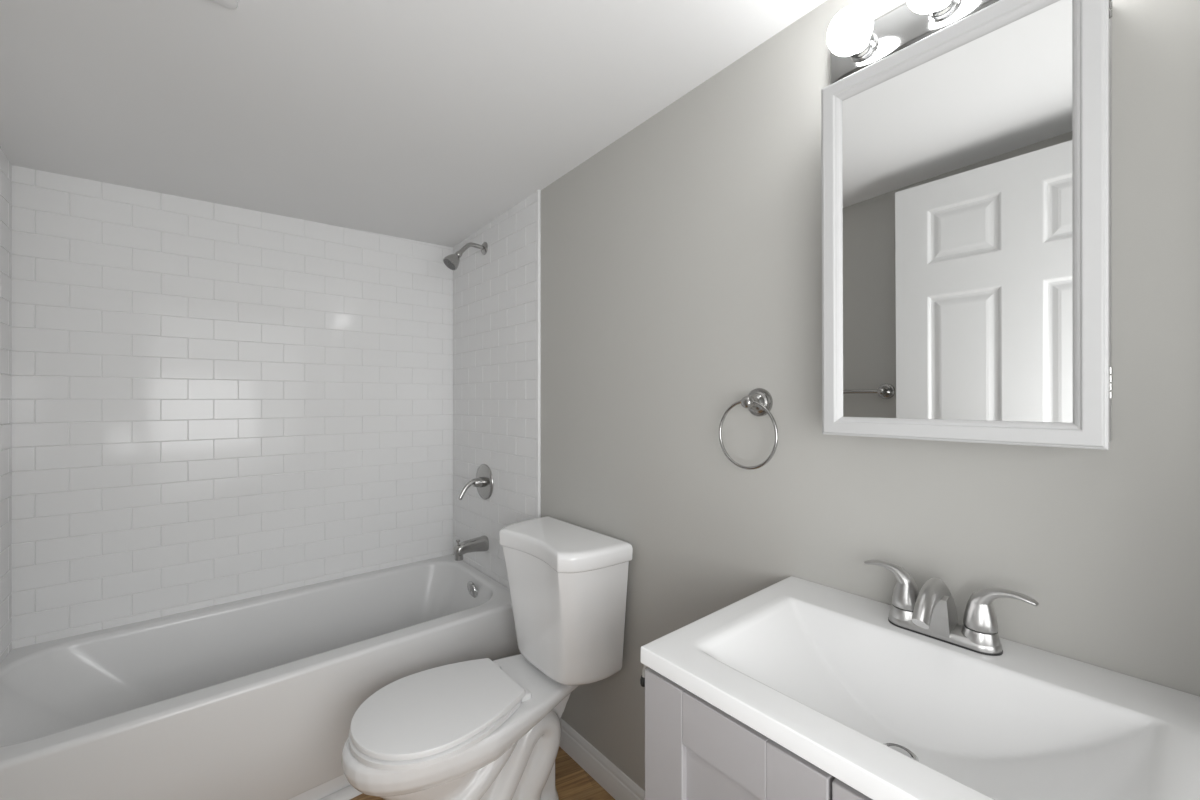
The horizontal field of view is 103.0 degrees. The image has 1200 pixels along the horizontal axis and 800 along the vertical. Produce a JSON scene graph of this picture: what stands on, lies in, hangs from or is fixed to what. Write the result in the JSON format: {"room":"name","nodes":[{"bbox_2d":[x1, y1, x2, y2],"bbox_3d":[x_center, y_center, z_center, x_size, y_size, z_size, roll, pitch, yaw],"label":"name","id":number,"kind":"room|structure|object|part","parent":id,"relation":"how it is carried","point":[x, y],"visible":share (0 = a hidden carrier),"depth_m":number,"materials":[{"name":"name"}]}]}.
{"room":"bathroom","nodes":[
{"label":"bathroom","id":0,"kind":"room"},
{"bbox_2d":[0,147,11,664],"bbox_3d":[-1.154,0.145,0.562,0.111,2.300,2.748,0,0,-40],"label":"wall","id":1,"kind":"structure","parent":0,"point":[5,165],"depth_m":1.51,"materials":[{"name":"beige paint"}]},
{"bbox_2d":[11,165,452,648],"bbox_3d":[-1.391,0.145,2.094,1.725,2.300,0.101,0,0,-40],"label":"wall","id":2,"kind":"structure","parent":0,"point":[213,404],"depth_m":1.89,"materials":[{"name":"tile"}]},
{"bbox_2d":[0,0,826,247],"bbox_3d":[-0.538,-0.912,1.083,1.725,0.308,2.748,0,0,-40],"label":"ceiling","id":3,"kind":"structure","parent":0,"point":[427,121],"depth_m":1.30,"materials":[{"name":"paint"}]},
{"bbox_2d":[210,0,237,8],"bbox_3d":[-0.812,-0.860,0.866,0.260,0.034,0.260,0,0,-40],"label":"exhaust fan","id":4,"kind":"object","parent":3,"relation":"attached to","point":[232,4],"visible":1,"depth_m":1.02,"materials":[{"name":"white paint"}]},
{"bbox_2d":[350,746,614,799],"bbox_3d":[-0.538,1.320,1.083,1.725,0.050,2.748,0,0,-40],"label":"floor","id":5,"kind":"structure","parent":0,"point":[572,782],"depth_m":1.61,"materials":[{"name":"brown wood"}]},
{"bbox_2d":[0,554,520,799],"bbox_3d":[-1.117,1.057,1.763,1.506,0.476,0.756,0,0,-40],"label":"bathtub","id":6,"kind":"object","parent":5,"relation":"on","point":[258,697],"visible":0.77,"depth_m":1.54,"materials":[{"name":"white ceramic"}]},
{"bbox_2d":[320,785,361,799],"bbox_3d":[-0.895,1.283,1.495,1.509,0.024,0.030,0,0,-40],"label":"trim","id":7,"kind":"structure","parent":6,"relation":"attached to","point":[347,793],"depth_m":1.55,"materials":[{"name":"white paint"}]},
{"bbox_3d":[-0.587,0.879,2.203,0.033,0.087,0.089,0,0,-40],"label":"overflow plate","id":8,"kind":"part","parent":6,"relation":"part of","materials":[{"name":"silver metal"}]},
{"bbox_2d":[341,516,632,799],"bbox_3d":[-0.339,0.869,1.416,0.753,0.854,0.474,0,0,-40],"label":"toilet","id":9,"kind":"object","parent":5,"relation":"on","point":[478,729],"visible":1,"depth_m":1.41,"materials":[{"name":"white ceramic"}]},
{"bbox_3d":[-0.464,0.875,1.333,0.422,0.020,0.370,0,0,-40],"label":"seat","id":10,"kind":"part","parent":9,"relation":"part of","materials":[{"name":"white plastic"}]},
{"bbox_3d":[-0.457,0.854,1.339,0.434,0.020,0.362,0,0,-40],"label":"lid","id":11,"kind":"part","parent":9,"relation":"part of","materials":[{"name":"white plastic"}]},
{"bbox_3d":[-0.367,1.091,1.425,0.722,0.411,0.367,0,0,-40],"label":"bowl","id":12,"kind":"part","parent":9,"relation":"part of","materials":[{"name":"white ceramic"}]},
{"bbox_3d":[-0.142,0.681,1.583,0.227,0.379,0.450,0,0,-40],"label":"tank","id":13,"kind":"part","parent":9,"relation":"part of","materials":[{"name":"white ceramic"}]},
{"bbox_3d":[-0.143,0.470,1.582,0.239,0.056,0.474,0,0,-40],"label":"tank lid","id":14,"kind":"part","parent":9,"relation":"part of","materials":[{"name":"white ceramic"}]},
{"bbox_2d":[645,667,872,799],"bbox_3d":[0.447,0.865,0.710,0.472,0.859,0.600,0,0,-40],"label":"vanity cabinet","id":15,"kind":"object","parent":5,"relation":"on","point":[695,750],"visible":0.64,"depth_m":0.69,"materials":[{"name":"grey paint"}]},
{"bbox_2d":[640,665,647,686],"bbox_3d":[0.084,0.476,0.818,0.024,0.058,0.033,0,0,-40],"label":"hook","id":16,"kind":"object","parent":15,"relation":"attached to","point":[642,679],"visible":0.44,"depth_m":0.82,"materials":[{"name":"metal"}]},
{"bbox_3d":[0.083,0.463,0.815,0.007,0.028,0.027,0,0,-40],"label":"arm","id":17,"kind":"part","parent":16,"relation":"part of","materials":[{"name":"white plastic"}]},
{"bbox_3d":[0.181,0.816,0.682,0.008,0.592,0.145,0,0,-40],"label":"panel","id":18,"kind":"part","parent":15,"relation":"part of","materials":[{"name":"grey paint"}]},
{"bbox_3d":[0.372,0.816,0.448,0.020,0.746,0.296,0,0,-40],"label":"door","id":19,"kind":"part","parent":15,"relation":"part of","materials":[{"name":"grey paint"}]},
{"bbox_2d":[641,576,1199,799],"bbox_3d":[0.451,0.475,0.712,0.489,0.138,0.610,0,0,-40],"label":"sink","id":20,"kind":"object","parent":15,"relation":"in","point":[889,711],"visible":1,"depth_m":0.69,"materials":[{"name":"white ceramic"}]},
{"bbox_2d":[864,559,1038,655],"bbox_3d":[0.590,0.353,0.826,0.183,0.110,0.183,0,0,5],"label":"faucet","id":21,"kind":"object","parent":20,"relation":"on","point":[931,612],"visible":1,"depth_m":0.79,"materials":[{"name":"metal"}]},
{"bbox_3d":[0.539,0.325,0.887,0.031,0.048,0.090,0,0,-40],"label":"lever","id":22,"kind":"part","parent":21,"relation":"part of","materials":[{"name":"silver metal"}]},
{"bbox_3d":[0.556,0.345,0.867,0.046,0.057,0.046,0,0,-40],"label":"handle","id":23,"kind":"part","parent":21,"relation":"part of","materials":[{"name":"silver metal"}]},
{"bbox_3d":[0.560,0.353,0.800,0.173,0.110,0.036,0,0,-40],"label":"spout","id":24,"kind":"part","parent":21,"relation":"part of","materials":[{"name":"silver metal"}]},
{"bbox_3d":[0.625,0.345,0.785,0.046,0.057,0.046,0,0,-40],"label":"handle","id":25,"kind":"part","parent":21,"relation":"part of","materials":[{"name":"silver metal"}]},
{"bbox_3d":[0.642,0.325,0.765,0.031,0.048,0.090,0,0,-40],"label":"lever","id":26,"kind":"part","parent":21,"relation":"part of","materials":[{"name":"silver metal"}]},
{"bbox_2d":[453,0,1199,790],"bbox_3d":[0.079,0.145,1.603,0.111,2.300,2.748,0,0,-40],"label":"wall","id":27,"kind":"structure","parent":0,"point":[681,260],"depth_m":1.17,"materials":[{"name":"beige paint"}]},
{"bbox_2d":[443,242,487,270],"bbox_3d":[-0.620,-0.666,2.191,0.200,0.159,0.071,0,0,-40],"label":"shower","id":28,"kind":"object","parent":27,"relation":"attached to","point":[451,261],"visible":1,"depth_m":2.16,"materials":[{"name":"silver metal"}]},
{"bbox_3d":[-0.596,-0.694,2.211,0.132,0.071,0.019,0,0,-40],"label":"shower arm","id":29,"kind":"part","parent":28,"relation":"part of","materials":[{"name":"silver metal"}]},
{"bbox_2d":[454,536,488,560],"bbox_3d":[-0.596,0.677,2.198,0.153,0.092,0.062,0,0,-40],"label":"tub spout","id":30,"kind":"object","parent":27,"relation":"attached to","point":[479,544],"visible":1,"depth_m":2.18,"materials":[{"name":"silver metal"}]},
{"bbox_2d":[455,555,462,560],"bbox_3d":[-0.638,0.705,2.162,0.037,0.036,0.037,0,0,-40],"label":"outlet","id":31,"kind":"object","parent":30,"relation":"attached to","point":[457,557],"depth_m":2.15,"materials":[{"name":"silver metal"}]},
{"bbox_2d":[459,464,492,499],"bbox_3d":[-0.592,0.386,2.212,0.130,0.166,0.166,0,0,-40],"label":"shower valve","id":32,"kind":"object","parent":27,"relation":"attached to","point":[483,481],"visible":1,"depth_m":2.22,"materials":[{"name":"silver metal"}]},
{"bbox_3d":[-0.604,0.410,2.202,0.100,0.093,0.023,0,0,-40],"label":"lever","id":33,"kind":"part","parent":32,"relation":"part of","materials":[{"name":"silver metal"}]},
{"bbox_2d":[536,190,540,517],"bbox_3d":[-0.246,0.227,1.909,0.012,2.135,0.016,0,0,-40],"label":"trim","id":34,"kind":"structure","parent":27,"relation":"attached to","point":[538,192],"depth_m":1.90,"materials":[{"name":"white paint"}]},
{"bbox_2d":[559,718,644,799],"bbox_3d":[0.103,1.247,1.495,0.014,0.094,1.047,0,0,-40],"label":"baseboard","id":35,"kind":"structure","parent":27,"relation":"attached to","point":[602,770],"depth_m":1.62,"materials":[{"name":"white paint"}]},
{"bbox_2d":[719,388,777,469],"bbox_3d":[0.363,0.068,1.147,0.065,0.194,0.159,0,0,-40],"label":"towel ring","id":36,"kind":"object","parent":27,"relation":"attached to","point":[759,401],"visible":1,"depth_m":1.14,"materials":[{"name":"silver metal"}]},
{"bbox_3d":[0.365,0.006,1.144,0.065,0.069,0.069,0,0,-40],"label":"post","id":37,"kind":"part","parent":36,"relation":"part of","materials":[{"name":"silver metal"}]},
{"bbox_2d":[827,0,999,84],"bbox_3d":[0.588,-0.705,0.827,0.135,0.124,0.424,0,0,-40],"label":"vanity light","id":38,"kind":"object","parent":27,"relation":"attached to","point":[900,27],"depth_m":0.90,"materials":[{"name":"silver metal"}]},
{"bbox_3d":[0.478,-0.705,0.914,0.080,0.079,0.079,0,0,-40],"label":"light bulb","id":39,"kind":"part","parent":38,"relation":"part of","materials":[{"name":"white glass"}]},
{"bbox_2d":[850,33,877,62],"bbox_3d":[0.521,-0.705,0.950,0.030,0.052,0.052,0,0,-40],"label":"socket","id":40,"kind":"object","parent":38,"relation":"attached to","point":[869,53],"depth_m":0.94,"materials":[{"name":"silver metal"}]},
{"bbox_3d":[0.566,-0.705,0.811,0.080,0.079,0.079,0,0,-40],"label":"light bulb","id":41,"kind":"part","parent":38,"relation":"part of","materials":[{"name":"white glass"}]},
{"bbox_2d":[928,0,961,21],"bbox_3d":[0.608,-0.705,0.847,0.030,0.052,0.052,0,0,-40],"label":"socket","id":42,"kind":"object","parent":38,"relation":"attached to","point":[952,11],"depth_m":0.84,"materials":[{"name":"silver metal"}]},
{"bbox_2d":[821,0,1111,449],"bbox_3d":[0.597,-0.266,0.815,0.135,0.665,0.382,0,0,-40],"label":"medicine cabinet","id":43,"kind":"object","parent":27,"relation":"attached to","point":[966,168],"visible":1,"depth_m":0.74,"materials":[{"name":"white paint"}]}
]}

